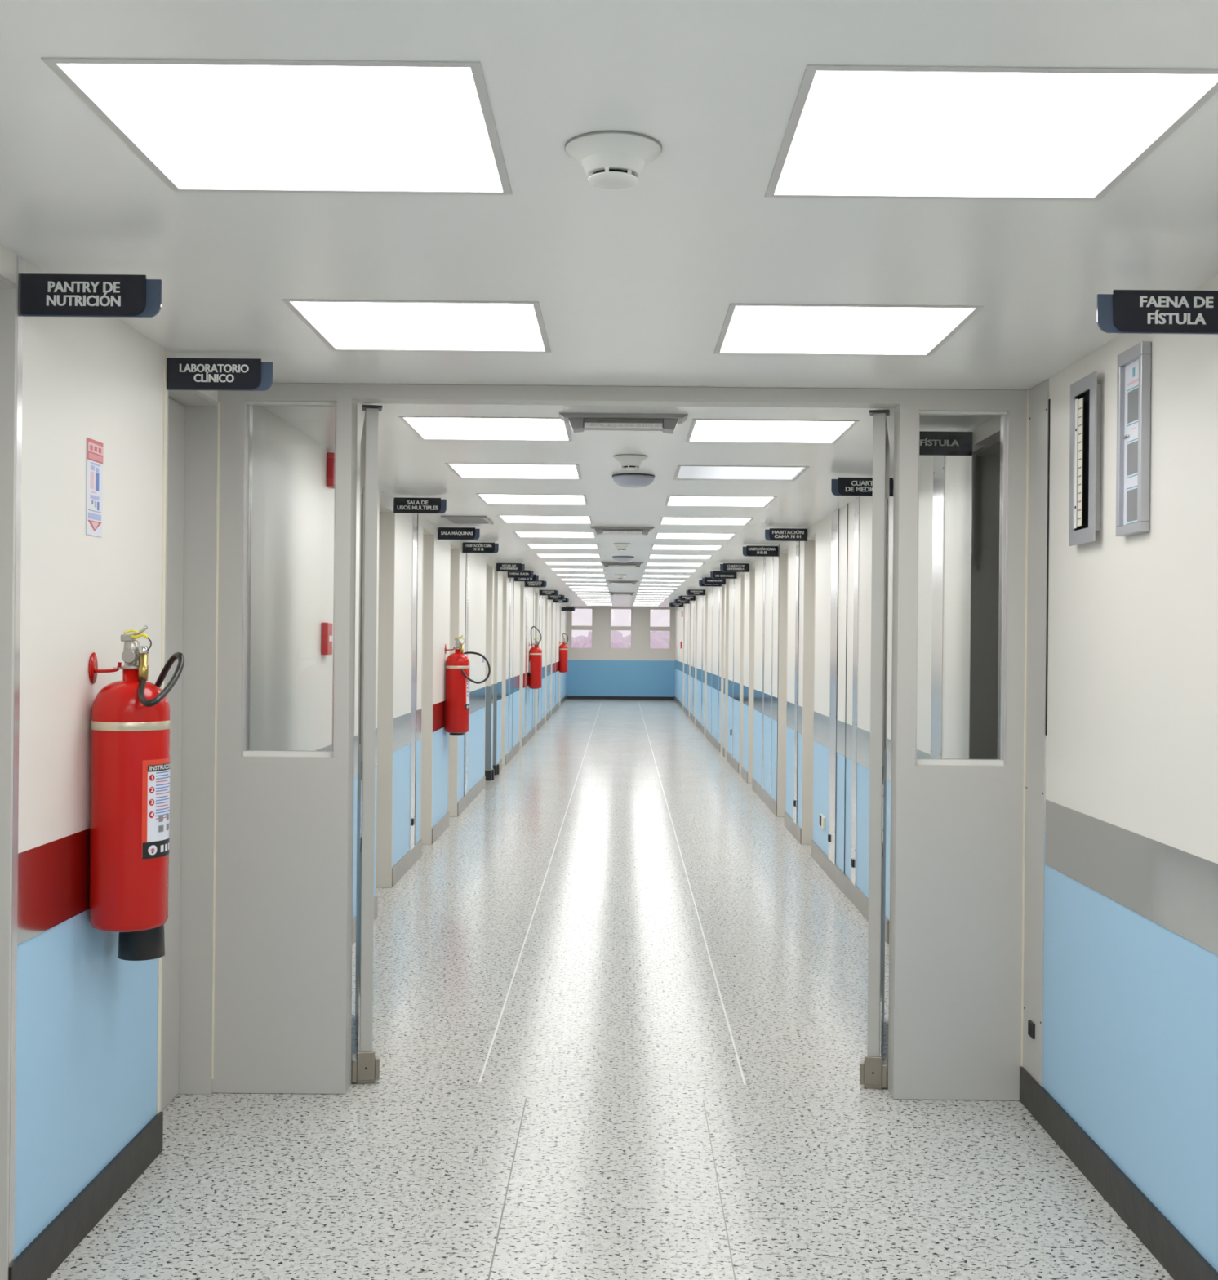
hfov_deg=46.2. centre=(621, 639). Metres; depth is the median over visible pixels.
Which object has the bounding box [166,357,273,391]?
door sign
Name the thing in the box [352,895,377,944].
baseboard
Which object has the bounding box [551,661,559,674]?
band
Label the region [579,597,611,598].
recessed light
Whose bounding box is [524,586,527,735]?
trim
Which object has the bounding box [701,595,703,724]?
trim
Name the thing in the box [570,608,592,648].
window
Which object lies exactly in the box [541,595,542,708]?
trim
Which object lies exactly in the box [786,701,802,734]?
band
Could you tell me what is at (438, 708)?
band
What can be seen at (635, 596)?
recessed light
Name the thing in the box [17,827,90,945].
band
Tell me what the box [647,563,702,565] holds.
diffuser
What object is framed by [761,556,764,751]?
trim
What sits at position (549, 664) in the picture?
band
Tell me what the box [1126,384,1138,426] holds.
picture
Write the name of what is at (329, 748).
band
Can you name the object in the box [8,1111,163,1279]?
baseboard
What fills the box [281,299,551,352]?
recessed light
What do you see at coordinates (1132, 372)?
print
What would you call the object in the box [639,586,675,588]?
diffuser
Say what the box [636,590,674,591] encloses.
recessed light
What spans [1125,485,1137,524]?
picture
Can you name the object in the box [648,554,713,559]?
recessed light
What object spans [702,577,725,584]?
door sign
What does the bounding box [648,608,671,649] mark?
window
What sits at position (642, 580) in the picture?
diffuser
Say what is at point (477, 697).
band
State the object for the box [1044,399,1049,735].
trim
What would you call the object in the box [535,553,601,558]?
recessed light
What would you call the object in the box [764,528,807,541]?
door sign
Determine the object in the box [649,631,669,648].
tree
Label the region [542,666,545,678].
band
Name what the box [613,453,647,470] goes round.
smoke detector
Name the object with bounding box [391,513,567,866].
wall
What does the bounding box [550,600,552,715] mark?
door
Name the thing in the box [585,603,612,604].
recessed light
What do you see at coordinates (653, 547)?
recessed light
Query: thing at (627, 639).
tree
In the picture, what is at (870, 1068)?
door
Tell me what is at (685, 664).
band
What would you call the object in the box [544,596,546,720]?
door
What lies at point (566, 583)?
diffuser
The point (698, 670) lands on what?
band
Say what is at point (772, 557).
trim
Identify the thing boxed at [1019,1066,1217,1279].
baseboard
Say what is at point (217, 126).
recessed light
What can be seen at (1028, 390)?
trim
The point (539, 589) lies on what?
trim
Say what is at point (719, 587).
trim
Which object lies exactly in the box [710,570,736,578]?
door sign
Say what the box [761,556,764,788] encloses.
trim
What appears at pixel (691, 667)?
band
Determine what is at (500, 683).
band
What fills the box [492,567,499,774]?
door
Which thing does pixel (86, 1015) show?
wall
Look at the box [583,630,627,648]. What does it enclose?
tree
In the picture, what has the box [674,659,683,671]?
band
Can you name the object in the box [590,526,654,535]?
emergency light
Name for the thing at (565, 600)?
door sign
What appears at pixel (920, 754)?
band
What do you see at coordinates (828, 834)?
outlet
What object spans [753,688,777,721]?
band
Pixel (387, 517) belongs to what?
door
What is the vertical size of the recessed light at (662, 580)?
0.036 m
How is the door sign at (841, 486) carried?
attached to the wall at (1130, 1022)
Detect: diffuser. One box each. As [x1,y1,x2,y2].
[501,515,590,522]
[528,544,596,548]
[538,554,599,557]
[562,578,605,580]
[566,582,606,584]
[569,586,607,587]
[575,592,608,593]
[577,590,608,591]
[577,595,609,595]
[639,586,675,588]
[641,579,684,581]
[644,569,695,571]
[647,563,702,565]
[649,555,710,558]
[656,533,733,537]
[661,517,749,524]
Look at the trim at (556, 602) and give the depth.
30.70 m
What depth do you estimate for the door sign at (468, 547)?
12.60 m
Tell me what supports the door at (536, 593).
in the wall at (403, 522)
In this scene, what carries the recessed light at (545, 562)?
in the ceiling
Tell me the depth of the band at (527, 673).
21.38 m
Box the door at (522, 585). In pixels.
[519,582,524,746]
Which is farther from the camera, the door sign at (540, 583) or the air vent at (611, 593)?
the air vent at (611, 593)
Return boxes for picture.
[1125,437,1137,478]
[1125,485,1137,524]
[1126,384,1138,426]
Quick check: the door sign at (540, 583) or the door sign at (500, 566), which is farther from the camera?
the door sign at (540, 583)
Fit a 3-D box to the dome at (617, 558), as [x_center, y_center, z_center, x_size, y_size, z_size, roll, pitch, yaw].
[0.018,-0.827,14.700,0.224,0.060,0.224,1,0,0]
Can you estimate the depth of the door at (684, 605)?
31.99 m
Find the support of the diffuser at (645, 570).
attached to the recessed light at (645, 570)
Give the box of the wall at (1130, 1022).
[674,275,1217,1272]
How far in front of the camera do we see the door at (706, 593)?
23.69 m
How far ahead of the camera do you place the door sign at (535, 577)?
18.70 m
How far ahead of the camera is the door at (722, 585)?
19.79 m
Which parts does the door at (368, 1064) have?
hinge plate, hinge plate, pivot plate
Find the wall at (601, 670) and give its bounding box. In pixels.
[566,606,675,700]
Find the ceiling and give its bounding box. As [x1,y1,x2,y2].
[0,0,1217,607]
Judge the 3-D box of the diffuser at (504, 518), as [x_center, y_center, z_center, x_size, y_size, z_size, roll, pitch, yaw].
[-0.536,-0.870,10.221,0.619,0.006,0.595,1,0,0]
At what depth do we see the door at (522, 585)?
20.49 m
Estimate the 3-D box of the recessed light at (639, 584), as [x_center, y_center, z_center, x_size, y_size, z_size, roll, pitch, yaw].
[0.598,-0.867,21.917,0.644,0.036,0.628,1,0,0]
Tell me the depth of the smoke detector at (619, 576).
18.66 m
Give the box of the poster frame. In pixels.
[1115,341,1151,536]
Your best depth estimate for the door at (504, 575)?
17.44 m
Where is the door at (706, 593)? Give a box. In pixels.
[703,591,707,733]
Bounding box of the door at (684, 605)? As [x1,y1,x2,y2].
[682,604,684,709]
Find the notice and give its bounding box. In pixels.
[85,437,103,537]
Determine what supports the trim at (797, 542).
attached to the wall at (1130, 1022)
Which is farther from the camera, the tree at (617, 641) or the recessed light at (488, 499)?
the tree at (617, 641)
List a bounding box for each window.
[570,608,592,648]
[609,608,631,648]
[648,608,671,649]
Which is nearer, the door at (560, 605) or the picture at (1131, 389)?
the picture at (1131, 389)
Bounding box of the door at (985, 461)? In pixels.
[968,438,999,759]
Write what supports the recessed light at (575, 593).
in the ceiling
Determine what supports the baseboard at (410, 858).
attached to the wall at (403, 522)
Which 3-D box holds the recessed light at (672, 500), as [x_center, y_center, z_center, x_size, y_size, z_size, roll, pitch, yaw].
[0.598,-0.867,8.759,0.644,0.036,0.628,1,0,0]
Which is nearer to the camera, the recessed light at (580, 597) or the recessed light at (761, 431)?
the recessed light at (761, 431)
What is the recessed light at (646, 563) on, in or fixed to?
in the ceiling
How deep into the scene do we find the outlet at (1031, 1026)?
4.69 m
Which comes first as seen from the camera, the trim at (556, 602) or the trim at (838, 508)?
the trim at (838, 508)
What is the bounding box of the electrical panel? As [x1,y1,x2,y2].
[1068,371,1101,546]
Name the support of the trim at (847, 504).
attached to the wall at (1130, 1022)
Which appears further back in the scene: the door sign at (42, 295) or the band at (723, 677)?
the band at (723, 677)
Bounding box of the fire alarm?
[326,452,334,488]
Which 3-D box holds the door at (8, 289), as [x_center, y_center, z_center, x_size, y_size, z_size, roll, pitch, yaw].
[-1.450,0.364,2.748,0.162,2.329,0.935,1,0,0]
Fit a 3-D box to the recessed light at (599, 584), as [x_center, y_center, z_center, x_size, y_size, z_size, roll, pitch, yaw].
[-0.536,-0.878,21.917,0.652,0.036,0.628,1,0,0]
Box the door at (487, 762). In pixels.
[484,563,494,780]
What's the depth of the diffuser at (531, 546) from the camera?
13.25 m
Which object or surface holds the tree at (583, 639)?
on the field
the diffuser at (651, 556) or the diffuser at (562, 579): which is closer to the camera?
the diffuser at (651, 556)
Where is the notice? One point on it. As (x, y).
(95, 449)
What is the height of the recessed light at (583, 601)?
0.036 m
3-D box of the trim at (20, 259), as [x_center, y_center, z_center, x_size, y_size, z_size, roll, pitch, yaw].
[-1.370,0.272,3.231,0.004,2.280,0.028,1,0,0]
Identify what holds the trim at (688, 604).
attached to the wall at (1130, 1022)
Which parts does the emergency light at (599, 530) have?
ceiling plate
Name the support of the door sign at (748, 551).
attached to the wall at (1130, 1022)
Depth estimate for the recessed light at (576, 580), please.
20.61 m
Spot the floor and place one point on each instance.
(620, 1006)
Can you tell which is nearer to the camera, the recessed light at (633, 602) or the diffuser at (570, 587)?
the diffuser at (570, 587)
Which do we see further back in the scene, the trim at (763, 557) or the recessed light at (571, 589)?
the recessed light at (571, 589)
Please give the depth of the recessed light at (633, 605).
35.24 m
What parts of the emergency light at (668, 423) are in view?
ceiling plate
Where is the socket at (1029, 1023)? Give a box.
[1028,1022,1031,1036]
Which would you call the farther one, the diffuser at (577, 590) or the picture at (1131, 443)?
the diffuser at (577, 590)
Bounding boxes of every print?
[88,462,101,520]
[1127,367,1138,429]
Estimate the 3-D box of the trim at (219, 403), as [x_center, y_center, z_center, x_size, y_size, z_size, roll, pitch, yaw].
[-1.369,0.340,4.816,0.010,2.280,0.006,1,0,0]
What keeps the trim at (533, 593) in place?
attached to the wall at (403, 522)
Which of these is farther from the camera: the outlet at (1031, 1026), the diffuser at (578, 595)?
the diffuser at (578, 595)
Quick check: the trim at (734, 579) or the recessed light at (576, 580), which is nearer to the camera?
the trim at (734, 579)
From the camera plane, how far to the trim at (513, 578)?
18.60 m
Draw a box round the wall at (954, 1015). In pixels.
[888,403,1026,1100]
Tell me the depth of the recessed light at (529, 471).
7.33 m
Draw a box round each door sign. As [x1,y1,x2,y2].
[21,273,161,317]
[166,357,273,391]
[393,497,446,513]
[438,527,479,539]
[462,542,498,553]
[496,563,524,571]
[507,569,533,577]
[514,574,538,581]
[524,580,546,586]
[539,590,558,595]
[547,595,564,599]
[553,598,568,602]
[561,607,574,611]
[669,602,683,607]
[674,599,689,604]
[678,595,695,600]
[686,589,705,595]
[698,579,721,586]
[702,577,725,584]
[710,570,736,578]
[720,563,749,572]
[742,545,778,556]
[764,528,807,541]
[831,477,893,496]
[919,431,972,456]
[1096,289,1217,334]
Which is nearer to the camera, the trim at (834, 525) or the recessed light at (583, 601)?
the trim at (834, 525)
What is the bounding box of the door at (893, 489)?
[888,488,893,927]
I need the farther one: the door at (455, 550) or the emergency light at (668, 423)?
the door at (455, 550)
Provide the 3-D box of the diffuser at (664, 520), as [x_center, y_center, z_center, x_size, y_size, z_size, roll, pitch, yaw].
[0.598,-0.859,10.221,0.611,0.006,0.595,1,0,0]
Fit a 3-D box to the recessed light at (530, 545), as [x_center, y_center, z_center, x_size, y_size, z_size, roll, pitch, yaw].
[-0.536,-0.878,13.145,0.652,0.036,0.628,1,0,0]
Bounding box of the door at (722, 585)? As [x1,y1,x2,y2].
[720,584,724,751]
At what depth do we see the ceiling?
3.01 m
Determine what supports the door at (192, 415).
in the wall at (86, 1015)
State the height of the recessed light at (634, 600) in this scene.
0.036 m
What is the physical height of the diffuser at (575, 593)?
0.006 m
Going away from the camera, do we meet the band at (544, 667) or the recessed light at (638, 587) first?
the recessed light at (638, 587)
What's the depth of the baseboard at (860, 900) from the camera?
10.05 m
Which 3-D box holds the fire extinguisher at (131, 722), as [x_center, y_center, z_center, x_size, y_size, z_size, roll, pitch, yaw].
[-1.256,0.410,3.731,0.234,0.889,0.376,1,0,0]
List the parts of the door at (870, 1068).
pivot plate, hinge plate, hinge plate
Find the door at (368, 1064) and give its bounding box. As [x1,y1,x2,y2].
[351,404,382,1084]
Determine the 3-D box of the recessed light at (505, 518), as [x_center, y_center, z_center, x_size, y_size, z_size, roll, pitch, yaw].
[-0.536,-0.878,10.221,0.652,0.036,0.628,1,0,0]
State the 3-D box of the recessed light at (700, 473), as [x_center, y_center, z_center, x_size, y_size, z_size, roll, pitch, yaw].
[0.598,-0.867,7.297,0.644,0.036,0.628,1,0,0]
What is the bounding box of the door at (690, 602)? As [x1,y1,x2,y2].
[688,601,691,716]
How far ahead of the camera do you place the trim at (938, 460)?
6.26 m
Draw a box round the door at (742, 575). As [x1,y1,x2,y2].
[738,572,744,773]
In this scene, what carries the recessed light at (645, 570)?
in the ceiling
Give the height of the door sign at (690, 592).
0.094 m
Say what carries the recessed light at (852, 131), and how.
in the ceiling
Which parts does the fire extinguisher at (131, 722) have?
handle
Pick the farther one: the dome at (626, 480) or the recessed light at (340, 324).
the dome at (626, 480)
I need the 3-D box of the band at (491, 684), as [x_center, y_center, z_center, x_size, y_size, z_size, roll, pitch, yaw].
[-1.414,0.590,15.650,0.002,0.208,0.192,1,0,0]
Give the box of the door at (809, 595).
[801,532,815,844]
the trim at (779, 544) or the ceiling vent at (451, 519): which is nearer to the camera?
the ceiling vent at (451, 519)
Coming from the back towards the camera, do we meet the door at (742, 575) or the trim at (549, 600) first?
the trim at (549, 600)
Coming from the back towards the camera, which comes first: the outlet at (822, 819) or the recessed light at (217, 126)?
the outlet at (822, 819)
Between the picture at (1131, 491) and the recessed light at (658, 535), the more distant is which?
the recessed light at (658, 535)
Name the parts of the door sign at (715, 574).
plate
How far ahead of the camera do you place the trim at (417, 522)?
9.82 m
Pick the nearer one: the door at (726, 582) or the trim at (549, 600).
the door at (726, 582)
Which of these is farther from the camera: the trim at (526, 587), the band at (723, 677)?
the trim at (526, 587)
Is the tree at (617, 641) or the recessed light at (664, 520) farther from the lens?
the tree at (617, 641)
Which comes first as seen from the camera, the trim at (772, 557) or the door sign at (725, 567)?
the trim at (772, 557)
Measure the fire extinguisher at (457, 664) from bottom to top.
0.809 m
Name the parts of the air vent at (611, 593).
ceiling plate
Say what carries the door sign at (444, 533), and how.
attached to the wall at (403, 522)
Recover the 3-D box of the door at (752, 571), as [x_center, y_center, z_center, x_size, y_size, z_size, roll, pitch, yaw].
[1.463,0.391,15.200,0.162,2.329,0.600,1,0,0]
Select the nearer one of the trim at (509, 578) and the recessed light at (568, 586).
the trim at (509, 578)
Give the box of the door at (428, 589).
[420,526,434,844]
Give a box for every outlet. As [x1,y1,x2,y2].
[818,813,825,829]
[827,833,830,842]
[850,857,853,867]
[1027,1020,1035,1039]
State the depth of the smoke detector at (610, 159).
2.44 m
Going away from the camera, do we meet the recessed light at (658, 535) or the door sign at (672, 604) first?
the recessed light at (658, 535)
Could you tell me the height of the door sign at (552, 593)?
0.094 m
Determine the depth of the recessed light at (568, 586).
23.55 m
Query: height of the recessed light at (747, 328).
0.036 m
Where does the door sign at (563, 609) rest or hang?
attached to the wall at (403, 522)
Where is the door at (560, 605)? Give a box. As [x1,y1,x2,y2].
[558,604,560,706]
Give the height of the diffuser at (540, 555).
0.006 m
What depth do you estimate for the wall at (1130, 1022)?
4.01 m
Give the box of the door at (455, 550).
[448,542,459,817]
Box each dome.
[612,473,654,488]
[612,555,634,562]
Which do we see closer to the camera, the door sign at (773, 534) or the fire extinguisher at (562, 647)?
the door sign at (773, 534)
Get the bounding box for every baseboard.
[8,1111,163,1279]
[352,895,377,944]
[391,694,566,886]
[566,695,674,700]
[674,695,888,943]
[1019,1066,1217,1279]
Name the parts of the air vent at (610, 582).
ceiling plate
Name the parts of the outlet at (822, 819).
blank plate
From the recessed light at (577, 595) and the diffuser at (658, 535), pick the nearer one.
the diffuser at (658, 535)
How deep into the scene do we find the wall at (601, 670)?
37.00 m
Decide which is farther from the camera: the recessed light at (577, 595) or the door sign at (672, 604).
the door sign at (672, 604)
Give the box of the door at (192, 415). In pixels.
[160,390,217,1111]
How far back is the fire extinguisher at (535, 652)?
21.77 m
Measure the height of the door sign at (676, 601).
0.094 m
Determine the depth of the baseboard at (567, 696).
36.99 m
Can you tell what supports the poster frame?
attached to the wall at (1130, 1022)
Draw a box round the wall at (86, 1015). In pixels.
[0,243,379,1259]
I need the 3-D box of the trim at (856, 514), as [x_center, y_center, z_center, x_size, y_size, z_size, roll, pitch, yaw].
[1.384,0.298,8.460,0.005,2.280,0.160,1,0,0]
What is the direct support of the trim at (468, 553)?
attached to the wall at (403, 522)
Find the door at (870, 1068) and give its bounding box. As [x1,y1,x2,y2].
[859,409,889,1088]
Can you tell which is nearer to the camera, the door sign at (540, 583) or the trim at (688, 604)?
the door sign at (540, 583)
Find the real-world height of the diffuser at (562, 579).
0.006 m
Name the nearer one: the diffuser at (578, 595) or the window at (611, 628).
the diffuser at (578, 595)
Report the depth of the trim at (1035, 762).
4.70 m
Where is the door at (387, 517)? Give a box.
[375,502,395,887]
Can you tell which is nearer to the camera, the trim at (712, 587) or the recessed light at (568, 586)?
the trim at (712, 587)
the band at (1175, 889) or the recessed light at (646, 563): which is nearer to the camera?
the band at (1175, 889)
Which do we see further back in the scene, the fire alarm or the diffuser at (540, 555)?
the diffuser at (540, 555)
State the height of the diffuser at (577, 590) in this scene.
0.006 m
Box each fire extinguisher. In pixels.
[88,625,184,960]
[444,635,490,735]
[528,626,542,688]
[559,633,568,672]
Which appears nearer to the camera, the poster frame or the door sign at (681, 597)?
the poster frame
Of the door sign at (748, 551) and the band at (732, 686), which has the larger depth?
the band at (732, 686)
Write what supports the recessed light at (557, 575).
in the ceiling
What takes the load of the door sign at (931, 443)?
attached to the wall at (1130, 1022)
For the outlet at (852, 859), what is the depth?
8.43 m
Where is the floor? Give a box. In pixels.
[47,698,1173,1279]
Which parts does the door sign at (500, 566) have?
plate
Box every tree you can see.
[571,636,580,648]
[575,635,587,648]
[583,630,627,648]
[622,634,631,644]
[627,633,668,648]
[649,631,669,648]
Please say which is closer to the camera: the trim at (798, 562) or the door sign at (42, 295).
the door sign at (42, 295)
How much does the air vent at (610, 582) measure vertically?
0.058 m
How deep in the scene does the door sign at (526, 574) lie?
17.59 m
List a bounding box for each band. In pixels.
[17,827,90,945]
[314,728,377,777]
[393,708,422,751]
[432,700,444,732]
[469,686,485,714]
[491,684,493,703]
[497,680,502,700]
[506,675,519,696]
[523,671,528,688]
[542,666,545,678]
[546,664,551,675]
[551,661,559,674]
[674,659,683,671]
[684,663,688,675]
[690,666,694,678]
[696,667,704,683]
[706,671,720,691]
[723,677,724,693]
[728,680,739,701]
[742,684,748,706]
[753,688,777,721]
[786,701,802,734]
[813,711,890,780]
[916,749,930,758]
[1044,799,1217,955]
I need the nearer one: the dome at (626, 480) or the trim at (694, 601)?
the dome at (626, 480)
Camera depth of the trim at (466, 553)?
12.90 m
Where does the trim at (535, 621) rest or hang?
attached to the wall at (403, 522)
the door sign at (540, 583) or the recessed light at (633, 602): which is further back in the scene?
the recessed light at (633, 602)
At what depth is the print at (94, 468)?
3.70 m
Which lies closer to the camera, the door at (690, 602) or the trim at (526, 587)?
the trim at (526, 587)
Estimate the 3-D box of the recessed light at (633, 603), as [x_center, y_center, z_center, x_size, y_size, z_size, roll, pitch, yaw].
[0.598,-0.867,33.613,0.644,0.036,0.628,1,0,0]
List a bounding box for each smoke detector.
[564,130,662,188]
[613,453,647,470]
[613,542,631,551]
[614,574,626,579]
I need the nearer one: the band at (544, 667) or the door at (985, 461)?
the door at (985, 461)
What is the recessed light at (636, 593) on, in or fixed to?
in the ceiling
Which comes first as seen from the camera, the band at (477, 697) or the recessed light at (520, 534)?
the recessed light at (520, 534)
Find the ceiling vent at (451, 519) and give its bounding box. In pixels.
[440,515,493,524]
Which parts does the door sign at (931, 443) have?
plate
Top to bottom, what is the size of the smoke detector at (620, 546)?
0.062 m
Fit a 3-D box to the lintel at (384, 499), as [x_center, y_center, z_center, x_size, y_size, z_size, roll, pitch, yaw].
[-1.482,-0.836,8.370,0.160,0.070,0.940,1,0,0]
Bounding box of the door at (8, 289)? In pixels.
[0,274,17,1279]
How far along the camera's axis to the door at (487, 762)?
15.54 m
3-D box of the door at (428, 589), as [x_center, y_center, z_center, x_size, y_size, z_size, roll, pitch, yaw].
[-1.490,0.363,10.395,0.162,2.329,0.590,1,0,0]
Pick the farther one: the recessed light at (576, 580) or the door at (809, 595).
the recessed light at (576, 580)
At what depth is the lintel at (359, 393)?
4.82 m
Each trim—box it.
[8,254,23,1266]
[156,348,167,1114]
[212,402,220,1079]
[409,513,417,849]
[414,521,417,844]
[463,552,466,795]
[465,552,469,795]
[507,577,511,752]
[511,577,514,748]
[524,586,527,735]
[532,593,533,708]
[533,621,535,726]
[537,589,539,722]
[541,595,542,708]
[548,600,550,692]
[555,602,556,704]
[687,604,688,702]
[692,600,694,715]
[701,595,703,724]
[711,586,712,733]
[717,586,719,741]
[732,578,734,756]
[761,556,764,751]
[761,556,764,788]
[770,556,773,796]
[776,544,779,802]
[793,541,799,822]
[795,561,799,823]
[828,509,838,863]
[835,508,839,863]
[844,503,848,873]
[850,496,859,884]
[930,455,944,758]
[1020,389,1029,1066]
[1022,378,1048,1086]
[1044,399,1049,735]
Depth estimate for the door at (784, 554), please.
12.57 m
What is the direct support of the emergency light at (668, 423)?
attached to the ceiling
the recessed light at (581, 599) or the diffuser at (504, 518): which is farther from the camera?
the recessed light at (581, 599)
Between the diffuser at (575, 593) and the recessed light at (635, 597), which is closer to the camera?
the diffuser at (575, 593)
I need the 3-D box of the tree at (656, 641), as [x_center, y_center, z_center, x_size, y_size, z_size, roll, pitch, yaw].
[2.793,1.658,149.947,4.370,4.824,4.676,1,0,0]
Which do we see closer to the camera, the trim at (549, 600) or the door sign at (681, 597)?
the door sign at (681, 597)
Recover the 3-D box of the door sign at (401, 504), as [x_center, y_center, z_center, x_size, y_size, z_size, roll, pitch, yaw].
[-1.213,-0.810,8.602,0.318,0.094,0.016,1,0,0]
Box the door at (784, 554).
[777,547,788,817]
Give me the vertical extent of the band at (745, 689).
0.208 m
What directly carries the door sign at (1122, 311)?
attached to the wall at (1130, 1022)
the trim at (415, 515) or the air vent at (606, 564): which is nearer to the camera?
the trim at (415, 515)
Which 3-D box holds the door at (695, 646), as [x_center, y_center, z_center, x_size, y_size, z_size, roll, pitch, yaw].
[1.463,0.391,26.500,0.162,2.329,0.600,1,0,0]
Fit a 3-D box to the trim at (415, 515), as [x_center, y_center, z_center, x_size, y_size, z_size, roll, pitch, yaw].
[-1.410,0.272,9.700,0.005,2.280,0.200,1,0,0]
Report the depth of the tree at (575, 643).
148.44 m
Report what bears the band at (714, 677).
attached to the wall at (1130, 1022)
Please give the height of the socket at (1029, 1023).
0.040 m
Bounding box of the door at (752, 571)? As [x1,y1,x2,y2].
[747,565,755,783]
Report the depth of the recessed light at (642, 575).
19.09 m
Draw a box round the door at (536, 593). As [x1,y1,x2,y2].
[534,591,537,730]
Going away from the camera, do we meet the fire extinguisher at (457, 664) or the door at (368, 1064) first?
the door at (368, 1064)
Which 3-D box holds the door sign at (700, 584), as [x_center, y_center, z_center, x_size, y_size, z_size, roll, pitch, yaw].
[1.238,-0.790,19.852,0.318,0.094,0.016,1,0,0]
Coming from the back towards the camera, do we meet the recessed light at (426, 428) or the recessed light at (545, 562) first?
the recessed light at (545, 562)
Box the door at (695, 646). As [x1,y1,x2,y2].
[694,598,697,723]
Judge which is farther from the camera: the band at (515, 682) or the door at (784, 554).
the band at (515, 682)
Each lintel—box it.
[217,382,1026,408]
[379,489,393,509]
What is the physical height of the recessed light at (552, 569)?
0.036 m
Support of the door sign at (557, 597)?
attached to the wall at (403, 522)
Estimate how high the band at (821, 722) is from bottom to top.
0.208 m
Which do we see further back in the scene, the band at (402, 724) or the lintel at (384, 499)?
the band at (402, 724)
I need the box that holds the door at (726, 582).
[724,580,728,756]
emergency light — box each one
[559,413,688,434]
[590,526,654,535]
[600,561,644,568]
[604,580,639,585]
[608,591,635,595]
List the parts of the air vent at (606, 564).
ceiling plate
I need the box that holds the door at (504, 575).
[501,572,506,764]
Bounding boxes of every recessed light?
[40,57,512,195]
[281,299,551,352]
[398,416,572,440]
[444,462,582,479]
[475,493,588,505]
[497,515,592,524]
[513,531,595,537]
[525,543,599,549]
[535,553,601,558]
[543,561,603,565]
[550,568,604,571]
[555,573,605,576]
[560,578,606,581]
[564,582,608,585]
[568,586,608,588]
[571,589,608,591]
[574,592,609,594]
[577,595,610,596]
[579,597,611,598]
[581,599,611,600]
[582,600,612,602]
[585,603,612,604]
[632,603,660,604]
[632,604,658,605]
[633,601,662,602]
[634,597,666,599]
[634,600,664,600]
[635,593,671,594]
[635,595,668,596]
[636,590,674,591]
[638,586,677,589]
[639,583,682,585]
[640,579,686,582]
[641,574,691,577]
[643,568,697,572]
[645,562,704,566]
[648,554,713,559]
[650,545,724,550]
[653,533,736,539]
[658,516,754,525]
[664,495,777,506]
[673,465,808,481]
[685,418,859,443]
[714,303,983,355]
[764,65,1217,200]
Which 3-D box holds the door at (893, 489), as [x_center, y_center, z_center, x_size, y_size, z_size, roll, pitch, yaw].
[1.463,0.391,7.020,0.162,2.329,0.600,1,0,0]
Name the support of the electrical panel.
attached to the wall at (1130, 1022)
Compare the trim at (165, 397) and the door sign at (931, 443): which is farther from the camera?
the door sign at (931, 443)

